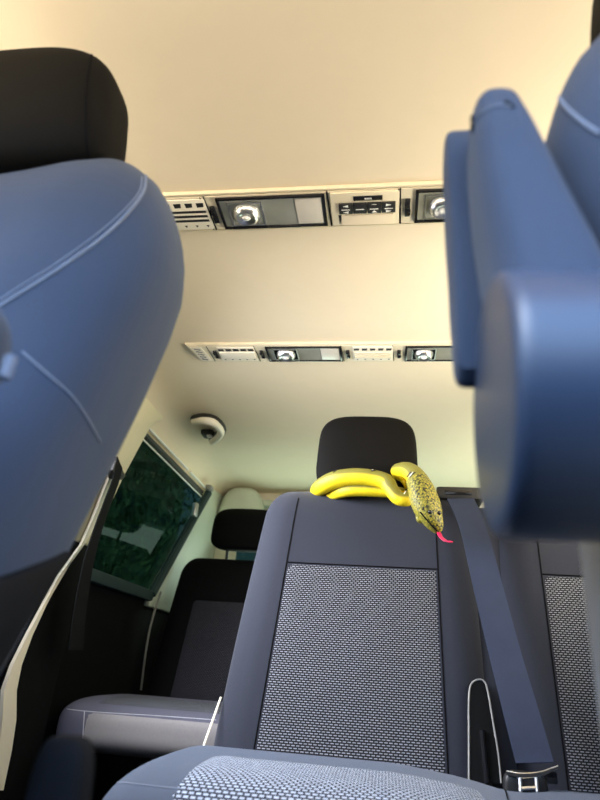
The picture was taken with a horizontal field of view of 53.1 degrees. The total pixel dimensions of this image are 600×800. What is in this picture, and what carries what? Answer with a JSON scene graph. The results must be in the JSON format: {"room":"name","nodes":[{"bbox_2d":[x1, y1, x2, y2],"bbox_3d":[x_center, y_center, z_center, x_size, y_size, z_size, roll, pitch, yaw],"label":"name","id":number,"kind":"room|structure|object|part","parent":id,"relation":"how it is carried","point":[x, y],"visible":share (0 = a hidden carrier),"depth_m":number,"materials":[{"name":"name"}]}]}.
{"room":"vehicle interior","nodes":[
{"label":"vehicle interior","id":0,"kind":"room"},
{"bbox_2d":[0,583,168,799],"bbox_3d":[-0.694,0.368,0.983,0.089,1.305,3.600,0,-25,8],"label":"wall","id":1,"kind":"structure","parent":0,"point":[117,624],"depth_m":1.84,"materials":[{"name":"black plastic"}]},
{"bbox_2d":[0,541,86,799],"bbox_3d":[-0.635,0.741,1.331,0.027,0.880,0.349,0,-25,8],"label":"trim","id":2,"kind":"structure","parent":1,"relation":"attached to","point":[42,660],"depth_m":1.42,"materials":[{"name":"plastic"}]},
{"bbox_2d":[0,475,111,789],"bbox_3d":[-0.594,0.494,1.452,0.036,0.756,0.242,-4,-25,17],"label":"trim","id":3,"kind":"structure","parent":1,"relation":"attached to","point":[8,692],"depth_m":1.30,"materials":[{"name":"beige plastic"}]},
{"bbox_2d":[69,456,124,649],"bbox_3d":[-0.534,0.386,1.573,0.021,0.502,0.144,0,-25,8],"label":"belt","id":4,"kind":"object","parent":1,"relation":"hanging from","point":[116,473],"visible":0.92,"depth_m":1.51,"materials":[{"name":"black fabric"}]},
{"bbox_2d":[75,397,161,545],"bbox_3d":[-0.531,0.201,1.772,0.082,0.478,0.323,0,-25,8],"label":"trim","id":5,"kind":"structure","parent":1,"relation":"attached to","point":[147,415],"depth_m":1.81,"materials":[{"name":"beige plastic"}]},
{"bbox_2d":[90,568,153,600],"bbox_3d":[-0.564,0.582,1.882,0.031,0.035,0.530,0,-25,8],"label":"trim","id":6,"kind":"structure","parent":1,"relation":"attached to","point":[99,578],"depth_m":1.85,"materials":[{"name":"black plastic"}]},
{"bbox_2d":[140,592,161,689],"bbox_3d":[-0.520,0.829,2.079,0.023,0.321,0.043,0,-25,8],"label":"trim","id":7,"kind":"structure","parent":1,"relation":"attached to","point":[160,593],"depth_m":2.06,"materials":[{"name":"grey plastic"}]},
{"bbox_2d":[93,428,211,596],"bbox_3d":[-0.502,0.436,2.130,0.116,0.487,0.970,0,-25,8],"label":"window","id":8,"kind":"structure","parent":1,"relation":"in","point":[150,509],"depth_m":2.09,"materials":[{"name":"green glass"}]},
{"bbox_3d":[-0.458,0.541,2.347,0.032,0.479,0.351,-4,-26,18],"label":"frame","id":9,"kind":"part","parent":8,"relation":"part of","materials":[{"name":"black plastic"}]},
{"bbox_2d":[147,431,205,493],"bbox_3d":[-0.562,-0.096,1.623,0.040,0.082,2.800,0,-25,8],"label":"trim","id":10,"kind":"structure","parent":1,"relation":"attached to","point":[148,432],"depth_m":2.23,"materials":[{"name":"pale cream plastic"}]},
{"bbox_2d":[144,485,223,612],"bbox_3d":[-0.440,0.595,2.486,0.103,0.559,0.619,0,-25,8],"label":"trim","id":11,"kind":"structure","parent":1,"relation":"attached to","point":[198,544],"depth_m":2.46,"materials":[{"name":"grey plastic"}]},
{"bbox_2d":[0,0,592,495],"bbox_3d":[0.186,-0.105,1.516,1.490,0.095,2.790,0,-25,8],"label":"ceiling","id":12,"kind":"structure","parent":0,"point":[217,94],"depth_m":0.96,"materials":[{"name":"fabric"}]},
{"bbox_2d":[191,413,225,444],"bbox_3d":[-0.301,0.104,2.067,0.123,0.068,0.276,0,-25,8],"label":"handle","id":13,"kind":"object","parent":12,"relation":"attached to","point":[214,421],"visible":1,"depth_m":1.98,"materials":[{"name":"beige plastic"}]},
{"bbox_2d":[162,180,443,232],"bbox_3d":[0.122,-0.336,1.055,0.905,0.029,0.101,0,-25,8],"label":"console","id":14,"kind":"object","parent":12,"relation":"attached to","point":[418,202],"visible":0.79,"depth_m":1.06,"materials":[{"name":"beige plastic"}]},
{"bbox_2d":[166,199,214,229],"bbox_3d":[-0.218,-0.340,1.105,0.106,0.003,0.077,0,-25,8],"label":"air vent","id":15,"kind":"object","parent":14,"relation":"attached to","point":[189,214],"depth_m":1.10,"materials":[{"name":"beige plastic"}]},
{"bbox_2d":[209,206,219,222],"bbox_3d":[-0.156,-0.339,1.098,0.009,0.004,0.043,0,-25,8],"label":"rocker switch","id":16,"kind":"object","parent":14,"relation":"attached to","point":[214,211],"depth_m":1.09,"materials":[{"name":"black plastic"}]},
{"bbox_2d":[215,193,327,229],"bbox_3d":[-0.050,-0.333,1.078,0.194,0.019,0.079,0,-25,8],"label":"reading lamp","id":17,"kind":"object","parent":14,"relation":"on","point":[233,211],"depth_m":1.07,"materials":[{"name":"clear glass"}]},
{"bbox_3d":[0.114,-0.337,1.056,0.119,0.004,0.081,0,-25,8],"label":"control panel","id":18,"kind":"part","parent":14,"relation":"part of","materials":[{"name":"beige plastic"}]},
{"bbox_2d":[341,213,393,224],"bbox_3d":[0.121,-0.325,1.078,0.093,0.003,0.026,0,-25,8],"label":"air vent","id":19,"kind":"object","parent":14,"relation":"on","point":[346,218],"depth_m":1.08,"materials":[{"name":"plastic"}]},
{"bbox_2d":[404,198,410,216],"bbox_3d":[0.188,-0.335,1.047,0.011,0.006,0.042,0,-25,8],"label":"rocker switch","id":20,"kind":"object","parent":14,"relation":"attached to","point":[407,201],"depth_m":1.04,"materials":[{"name":"black plastic"}]},
{"bbox_2d":[414,188,443,222],"bbox_3d":[0.290,-0.330,1.028,0.182,0.019,0.079,0,-25,8],"label":"reading lamp","id":21,"kind":"object","parent":14,"relation":"on","point":[428,202],"depth_m":1.03,"materials":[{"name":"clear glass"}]},
{"bbox_2d":[185,341,451,361],"bbox_3d":[0.171,-0.117,1.532,0.946,0.029,0.096,0,-25,8],"label":"console","id":22,"kind":"object","parent":12,"relation":"attached to","point":[354,351],"visible":0.79,"depth_m":1.54,"materials":[{"name":"beige plastic"}]},
{"bbox_2d":[190,347,212,360],"bbox_3d":[-0.263,-0.123,1.597,0.030,0.003,0.079,-4,-25,17],"label":"grille","id":23,"kind":"object","parent":22,"relation":"attached to","point":[203,353],"depth_m":1.59,"materials":[{"name":"grey plastic"}]},
{"bbox_2d":[213,351,219,358],"bbox_3d":[-0.222,-0.120,1.592,0.009,0.004,0.040,0,-25,8],"label":"rocker switch","id":24,"kind":"object","parent":22,"relation":"attached to","point":[216,354],"depth_m":1.59,"materials":[{"name":"black plastic"}]},
{"bbox_2d":[216,347,258,360],"bbox_3d":[-0.164,-0.121,1.582,0.100,0.003,0.073,0,-25,8],"label":"air vent","id":25,"kind":"object","parent":22,"relation":"attached to","point":[222,353],"depth_m":1.57,"materials":[{"name":"beige plastic"}]},
{"bbox_2d":[259,350,264,358],"bbox_3d":[-0.099,-0.118,1.573,0.011,0.006,0.040,0,-25,8],"label":"rocker switch","id":26,"kind":"object","parent":22,"relation":"attached to","point":[261,352],"depth_m":1.57,"materials":[{"name":"black plastic"}]},
{"bbox_2d":[265,346,342,361],"bbox_3d":[0.011,-0.114,1.554,0.196,0.019,0.075,0,-25,8],"label":"reading lamp","id":27,"kind":"object","parent":22,"relation":"on","point":[272,353],"depth_m":1.55,"materials":[{"name":"black plastic"}]},
{"bbox_2d":[346,350,349,358],"bbox_3d":[0.124,-0.118,1.542,0.009,0.004,0.040,0,-25,8],"label":"rocker switch","id":28,"kind":"object","parent":22,"relation":"attached to","point":[347,351],"depth_m":1.53,"materials":[{"name":"black plastic"}]},
{"bbox_2d":[352,346,392,360],"bbox_3d":[0.186,-0.118,1.531,0.101,0.003,0.073,0,-25,8],"label":"air vent","id":29,"kind":"object","parent":22,"relation":"attached to","point":[359,353],"depth_m":1.52,"materials":[{"name":"beige plastic"}]},
{"bbox_2d":[397,350,400,357],"bbox_3d":[0.251,-0.117,1.523,0.009,0.004,0.040,0,-25,8],"label":"rocker switch","id":30,"kind":"object","parent":22,"relation":"attached to","point":[398,351],"depth_m":1.52,"materials":[{"name":"black plastic"}]},
{"bbox_2d":[405,346,451,361],"bbox_3d":[0.356,-0.111,1.503,0.184,0.019,0.075,0,-25,8],"label":"reading lamp","id":31,"kind":"object","parent":22,"relation":"on","point":[412,353],"depth_m":1.50,"materials":[{"name":"black plastic"}]},
{"bbox_2d":[213,493,481,559],"bbox_3d":[0.321,1.086,2.513,1.620,1.390,0.030,0,-25,8],"label":"wall","id":32,"kind":"structure","parent":0,"point":[219,554],"depth_m":2.77,"materials":[{"name":"beige plastic"}]},
{"bbox_2d":[218,487,264,512],"bbox_3d":[-0.264,0.491,2.764,0.216,0.169,0.140,0,-25,8],"label":"trim","id":33,"kind":"structure","parent":32,"relation":"attached to","point":[238,497],"depth_m":2.71,"materials":[{"name":"grey plastic"}]},
{"bbox_2d":[235,552,255,560],"bbox_3d":[0.345,0.764,2.660,1.320,0.460,0.008,0,-25,8],"label":"window","id":34,"kind":"structure","parent":32,"relation":"in","point":[239,555],"depth_m":2.76,"materials":[{"name":"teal glass"}]},
{"bbox_2d":[262,500,273,508],"bbox_3d":[0.094,0.488,2.760,0.560,0.030,0.060,0,-25,8],"label":"trim","id":35,"kind":"structure","parent":32,"relation":"attached to","point":[267,503],"depth_m":2.77,"materials":[{"name":"grey plastic"}]},
{"bbox_3d":[0.045,0.981,0.607,1.720,0.020,3.660,0,-25,8],"label":"floor","id":36,"kind":"structure","parent":0,"visible":0},
{"bbox_2d":[0,47,184,799],"bbox_3d":[-0.414,0.058,0.279,0.536,1.289,0.685,0,-25,8],"label":"seat","id":37,"kind":"object","parent":36,"relation":"on","point":[92,270],"visible":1,"depth_m":0.50,"materials":[{"name":"leather"}]},
{"bbox_3d":[-0.197,-0.032,0.334,0.056,0.068,0.072,0,-25,8],"label":"armrest","id":38,"kind":"part","parent":37,"relation":"part of","materials":[{"name":"leather"}]},
{"bbox_3d":[-0.161,-0.018,0.331,0.007,0.013,0.007,0,-25,8],"label":"armrest trim","id":39,"kind":"part","parent":37,"relation":"part of","materials":[{"name":"blue plastic"}]},
{"bbox_3d":[-0.391,-0.012,0.521,0.511,0.617,0.300,0,-25,8],"label":"backrest","id":40,"kind":"part","parent":37,"relation":"part of","materials":[{"name":"leather"}]},
{"bbox_2d":[56,509,502,788],"bbox_3d":[0.202,0.849,1.756,1.531,1.204,0.752,0,-25,8],"label":"seat","id":41,"kind":"object","parent":36,"relation":"on","point":[189,677],"visible":0.3,"depth_m":1.99,"materials":[{"name":"black fabric"}]},
{"bbox_2d":[56,694,221,758],"bbox_3d":[0.177,0.909,1.588,1.531,0.132,0.490,0,-25,8],"label":"seat cushion","id":42,"kind":"object","parent":41,"relation":"on","point":[155,726],"depth_m":1.46,"materials":[{"name":"grey fabric"}]},
{"bbox_3d":[-0.387,1.165,1.572,0.040,0.400,0.300,0,-25,8],"label":"bench leg","id":43,"kind":"part","parent":41,"relation":"part of","materials":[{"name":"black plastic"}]},
{"bbox_3d":[-0.241,0.817,2.103,0.490,0.529,0.266,0,-25,8],"label":"backrest","id":44,"kind":"part","parent":41,"relation":"part of","materials":[{"name":"black fabric"}]},
{"bbox_3d":[0.132,0.837,1.407,1.330,0.100,0.098,0,-25,8],"label":"panel","id":45,"kind":"part","parent":41,"relation":"part of","materials":[{"name":"grey fabric"}]},
{"bbox_2d":[102,416,599,799],"bbox_3d":[0.361,0.500,0.983,1.141,1.246,0.677,0,-25,8],"label":"seat","id":46,"kind":"object","parent":36,"relation":"on","point":[361,668],"visible":0.76,"depth_m":1.16,"materials":[{"name":"grey fabric"}]},
{"bbox_3d":[-0.165,0.606,1.122,0.005,0.090,0.069,-3,-25,15],"label":"hinge rod","id":47,"kind":"part","parent":46,"relation":"part of","materials":[{"name":"white metal"}]},
{"bbox_2d":[102,745,599,799],"bbox_3d":[0.336,0.637,0.819,1.141,0.190,0.490,0,-25,8],"label":"seat cushion","id":48,"kind":"object","parent":46,"relation":"on","point":[203,772],"depth_m":0.85,"materials":[{"name":"fabric"}]},
{"bbox_3d":[0.118,0.453,1.275,0.514,0.559,0.252,0,-25,8],"label":"backrest","id":49,"kind":"part","parent":46,"relation":"part of","materials":[{"name":"grey fabric"}]},
{"bbox_2d":[311,462,452,542],"bbox_3d":[0.153,0.230,1.378,0.218,0.233,0.388,10,-25,-13],"label":"snake","id":50,"kind":"object","parent":46,"relation":"on","point":[419,492],"visible":0.98,"depth_m":1.34,"materials":[{"name":"yellow plastic"}]},
{"bbox_2d":[436,487,481,507],"bbox_3d":[0.374,0.231,1.417,0.108,0.030,0.092,0,-25,8],"label":"outlet","id":51,"kind":"object","parent":46,"relation":"attached to","point":[444,493],"depth_m":1.38,"materials":[{"name":"black plastic"}]},
{"bbox_3d":[0.315,0.608,1.024,0.010,0.078,0.031,2,-24,6],"label":"recess lever","id":52,"kind":"part","parent":46,"relation":"part of","materials":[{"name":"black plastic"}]},
{"bbox_2d":[447,498,557,791],"bbox_3d":[0.371,0.438,1.143,0.084,0.571,0.244,6,-24,-5],"label":"belt","id":53,"kind":"object","parent":46,"relation":"on","point":[525,728],"visible":0.94,"depth_m":1.09,"materials":[{"name":"fabric"}]},
{"bbox_3d":[0.361,0.602,0.944,0.037,0.028,0.012,0,-25,8],"label":"tongue plate","id":54,"kind":"part","parent":53,"relation":"part of","materials":[{"name":"metal"}]},
{"bbox_3d":[0.652,0.457,1.198,0.513,0.559,0.252,0,-25,8],"label":"backrest","id":55,"kind":"part","parent":46,"relation":"part of","materials":[{"name":"grey fabric"}]},
{"bbox_2d":[443,0,599,720],"bbox_3d":[0.340,0.008,0.047,0.572,1.289,0.708,0,-25,8],"label":"seat","id":56,"kind":"object","parent":36,"relation":"on","point":[522,210],"visible":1,"depth_m":0.31,"materials":[{"name":"leather"}]},
{"bbox_3d":[0.145,-0.100,0.359,0.077,0.257,0.109,0,-25,8],"label":"armrest","id":57,"kind":"part","parent":56,"relation":"part of","materials":[{"name":"leather"}]},
{"bbox_3d":[0.402,-0.038,0.260,0.511,0.617,0.300,0,-25,8],"label":"backrest","id":58,"kind":"part","parent":56,"relation":"part of","materials":[{"name":"leather"}]}
]}

